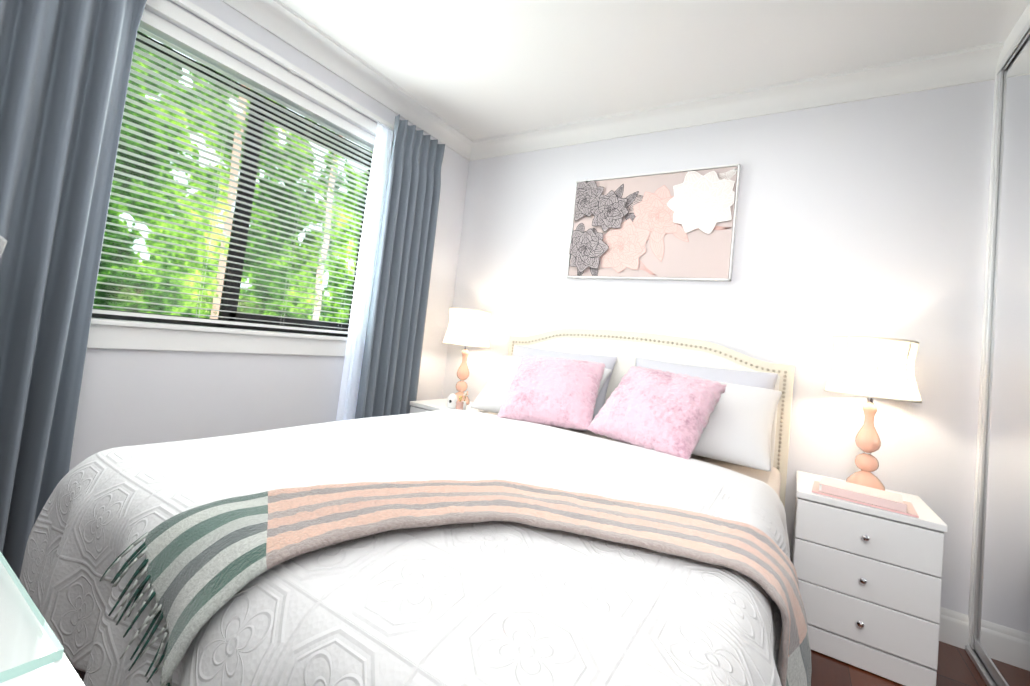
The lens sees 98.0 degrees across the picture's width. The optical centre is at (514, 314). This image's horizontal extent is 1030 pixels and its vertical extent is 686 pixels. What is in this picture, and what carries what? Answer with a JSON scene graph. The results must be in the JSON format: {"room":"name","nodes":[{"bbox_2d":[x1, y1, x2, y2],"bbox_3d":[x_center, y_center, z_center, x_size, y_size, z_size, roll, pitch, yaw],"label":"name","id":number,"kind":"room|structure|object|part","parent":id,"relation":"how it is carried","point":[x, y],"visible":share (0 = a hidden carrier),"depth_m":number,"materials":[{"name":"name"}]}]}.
{"room":"bedroom","nodes":[
{"label":"bedroom","id":0,"kind":"room"},
{"bbox_2d":[69,0,469,470],"bbox_3d":[-1.353,-0.233,2.085,0.220,2.400,3.430,4,-4,32],"label":"wall","id":1,"kind":"structure","parent":0,"point":[128,397],"depth_m":2.06,"materials":[{"name":"white paint"}]},
{"bbox_2d":[0,0,444,578],"bbox_3d":[-1.132,-0.125,2.057,0.196,2.200,2.180,4,-4,32],"label":"curtains","id":2,"kind":"object","parent":1,"relation":"hanging from","point":[64,70],"visible":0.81,"depth_m":1.48,"materials":[{"name":"grey fabric"}]},
{"bbox_3d":[-1.079,-1.184,2.159,0.045,0.035,2.180,4,-4,32],"label":"rail","id":3,"kind":"part","parent":2,"relation":"part of","materials":[{"name":"white"}]},
{"bbox_2d":[92,31,372,336],"bbox_3d":[-1.304,-0.526,2.156,0.050,1.200,1.520,4,-4,32],"label":"window","id":4,"kind":"structure","parent":1,"relation":"in","point":[231,296],"depth_m":2.14,"materials":[{"name":"black metal"}]},
{"bbox_2d":[92,8,392,333],"bbox_3d":[-1.234,-0.533,2.114,0.053,1.173,1.508,4,-4,32],"label":"window blind","id":5,"kind":"object","parent":4,"relation":"attached to","point":[153,23],"visible":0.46,"depth_m":2.02,"materials":[{"name":"white plastic"}]},
{"bbox_2d":[87,0,393,355],"bbox_3d":[-1.253,-0.502,2.122,0.195,1.360,1.660,4,-4,32],"label":"window frame","id":6,"kind":"structure","parent":1,"relation":"attached to","point":[104,333],"depth_m":1.95,"materials":[{"name":"white wood"}]},
{"bbox_2d":[220,0,475,160],"bbox_3d":[-1.094,-1.362,2.066,0.098,0.105,3.030,4,-4,32],"label":"crown molding","id":7,"kind":"structure","parent":1,"relation":"attached to","point":[279,19],"depth_m":2.39,"materials":[{"name":"white paint"}]},
{"bbox_2d":[280,0,1029,139],"bbox_3d":[0.106,-1.387,1.334,3.700,0.120,3.800,4,-4,32],"label":"ceiling","id":8,"kind":"structure","parent":0,"point":[475,69],"depth_m":2.06,"materials":[{"name":"white paint"}]},
{"bbox_2d":[442,80,994,614],"bbox_3d":[0.814,0.035,2.609,3.700,2.400,0.200,4,-4,32],"label":"wall","id":9,"kind":"structure","parent":0,"point":[862,218],"depth_m":2.11,"materials":[{"name":"white paint"}]},
{"bbox_2d":[566,164,740,280],"bbox_3d":[0.748,-0.506,2.564,0.930,0.615,0.056,4,-4,32],"label":"picture","id":10,"kind":"object","parent":9,"relation":"attached to","point":[674,225],"visible":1,"depth_m":2.52,"materials":[{"name":"paper"}]},
{"bbox_2d":[472,41,1004,159],"bbox_3d":[0.862,-1.119,2.548,2.665,0.105,0.098,4,-4,32],"label":"crown molding","id":11,"kind":"structure","parent":9,"relation":"attached to","point":[976,64],"depth_m":2.27,"materials":[{"name":"white paint"}]},
{"bbox_2d":[939,607,968,648],"bbox_3d":[0.596,1.150,2.474,2.755,0.124,0.018,4,-4,32],"label":"baseboard","id":12,"kind":"structure","parent":9,"relation":"attached to","point":[954,628],"depth_m":1.74,"materials":[{"name":"white wood"}]},
{"bbox_2d":[811,641,986,685],"bbox_3d":[-0.169,1.114,1.188,3.700,0.120,3.800,4,-4,32],"label":"floor","id":13,"kind":"structure","parent":0,"point":[956,666],"depth_m":1.54,"materials":[{"name":"brown wood"}]},
{"bbox_2d":[0,235,6,257],"bbox_3d":[-1.574,0.300,0.862,0.648,1.151,0.683,4,-4,32],"label":"chair","id":14,"kind":"object","parent":13,"relation":"on","point":[3,242],"visible":1,"depth_m":1.17,"materials":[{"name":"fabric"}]},
{"bbox_2d":[0,551,84,685],"bbox_3d":[-0.842,0.543,0.253,1.180,0.758,0.590,4,-4,32],"label":"desk","id":15,"kind":"object","parent":13,"relation":"on","point":[32,651],"visible":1,"depth_m":0.31,"materials":[{"name":"white"}]},
{"bbox_2d":[19,329,811,685],"bbox_3d":[0.048,0.540,1.579,1.732,1.112,2.181,4,-4,32],"label":"bed","id":16,"kind":"object","parent":13,"relation":"on","point":[581,507],"visible":1,"depth_m":0.86,"materials":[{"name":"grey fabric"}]},
{"bbox_2d":[145,479,811,685],"bbox_3d":[0.021,0.616,0.945,1.064,0.454,1.112,4,-4,32],"label":"throw","id":17,"kind":"object","parent":16,"relation":"on","point":[266,582],"depth_m":0.71,"materials":[{"name":"fabric"}]},
{"bbox_3d":[0.590,0.652,2.478,1.570,1.112,0.071,4,-4,32],"label":"headboard","id":18,"kind":"part","parent":16,"relation":"part of","materials":[{"name":"beige fabric"}]},
{"bbox_2d":[410,398,488,412],"bbox_3d":[-0.405,0.845,2.807,0.413,0.550,0.440,4,-4,32],"label":"nightstand","id":19,"kind":"object","parent":13,"relation":"on","point":[426,405],"visible":0.06,"depth_m":2.74,"materials":[{"name":"white wood"}]},
{"bbox_2d":[447,394,456,408],"bbox_3d":[-0.376,0.520,2.688,0.062,0.085,0.062,4,-4,32],"label":"diffuser","id":20,"kind":"object","parent":19,"relation":"on","point":[451,401],"visible":0.94,"depth_m":2.66,"materials":[{"name":"white ceramic"}]},
{"bbox_2d":[456,396,463,409],"bbox_3d":[-0.324,0.524,2.631,0.040,0.082,0.024,4,-4,32],"label":"perfume","id":21,"kind":"object","parent":19,"relation":"on","point":[459,404],"visible":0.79,"depth_m":2.62,"materials":[{"name":"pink glass"}]},
{"bbox_2d":[460,390,468,408],"bbox_3d":[-0.301,0.515,2.696,0.054,0.112,0.050,4,-4,32],"label":"posy","id":22,"kind":"object","parent":19,"relation":"on","point":[465,394],"visible":0.9,"depth_m":2.69,"materials":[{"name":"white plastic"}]},
{"bbox_2d":[442,307,490,404],"bbox_3d":[-0.326,0.275,2.925,0.315,0.610,0.315,4,-4,32],"label":"lamp","id":23,"kind":"object","parent":19,"relation":"on","point":[467,328],"visible":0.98,"depth_m":2.83,"materials":[{"name":"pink fabric"}]},
{"bbox_3d":[-0.306,0.089,2.936,0.310,0.228,0.310,4,-4,32],"label":"lamp shade","id":24,"kind":"part","parent":23,"relation":"part of","materials":[{"name":"white fabric"}]},
{"bbox_3d":[-0.326,0.209,2.904,0.221,0.456,0.205,4,-4,32],"label":"stem","id":25,"kind":"part","parent":23,"relation":"part of","materials":[{"name":"ceramic"}]},
{"bbox_2d":[791,470,947,685],"bbox_3d":[1.307,0.970,1.718,0.418,0.550,0.440,4,-4,32],"label":"nightstand","id":26,"kind":"object","parent":13,"relation":"on","point":[870,582],"visible":0.92,"depth_m":1.55,"materials":[{"name":"white wood"}]},
{"bbox_3d":[1.202,0.918,1.547,0.024,0.313,0.030,4,-4,32],"label":"knob","id":27,"kind":"part","parent":26,"relation":"part of","materials":[{"name":"silver metal"}]},
{"bbox_2d":[812,477,918,517],"bbox_3d":[1.293,0.669,1.671,0.300,0.036,0.200,4,-4,36],"label":"books","id":28,"kind":"object","parent":26,"relation":"on","point":[866,495],"visible":1,"depth_m":1.62,"materials":[{"name":"pink paper"}]},
{"bbox_2d":[824,336,921,490],"bbox_3d":[1.447,0.406,1.826,0.315,0.610,0.315,4,-4,32],"label":"lamp","id":29,"kind":"object","parent":26,"relation":"on","point":[870,368],"visible":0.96,"depth_m":1.76,"materials":[{"name":"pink fabric"}]},
{"bbox_3d":[1.467,0.220,1.837,0.310,0.228,0.310,4,-4,32],"label":"lamp shade","id":30,"kind":"part","parent":29,"relation":"part of","materials":[{"name":"white fabric"}]},
{"bbox_3d":[1.447,0.340,1.805,0.221,0.456,0.205,4,-4,32],"label":"stem","id":31,"kind":"part","parent":29,"relation":"part of","materials":[{"name":"ceramic"}]},
{"bbox_2d":[965,3,1029,685],"bbox_3d":[1.217,-0.031,0.713,0.066,2.400,2.579,4,-4,32],"label":"wardrobe","id":32,"kind":"object","parent":13,"relation":"on","point":[997,648],"visible":0.98,"depth_m":1.62,"materials":[{"name":"white"}]},
{"label":"outside","id":33,"kind":"structure","parent":0,"visible":0},
{"bbox_2d":[93,31,369,322],"bbox_3d":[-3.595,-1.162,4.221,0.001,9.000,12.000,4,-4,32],"label":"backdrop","id":34,"kind":"structure","parent":33,"point":[165,259],"depth_m":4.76,"materials":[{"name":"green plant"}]}
]}

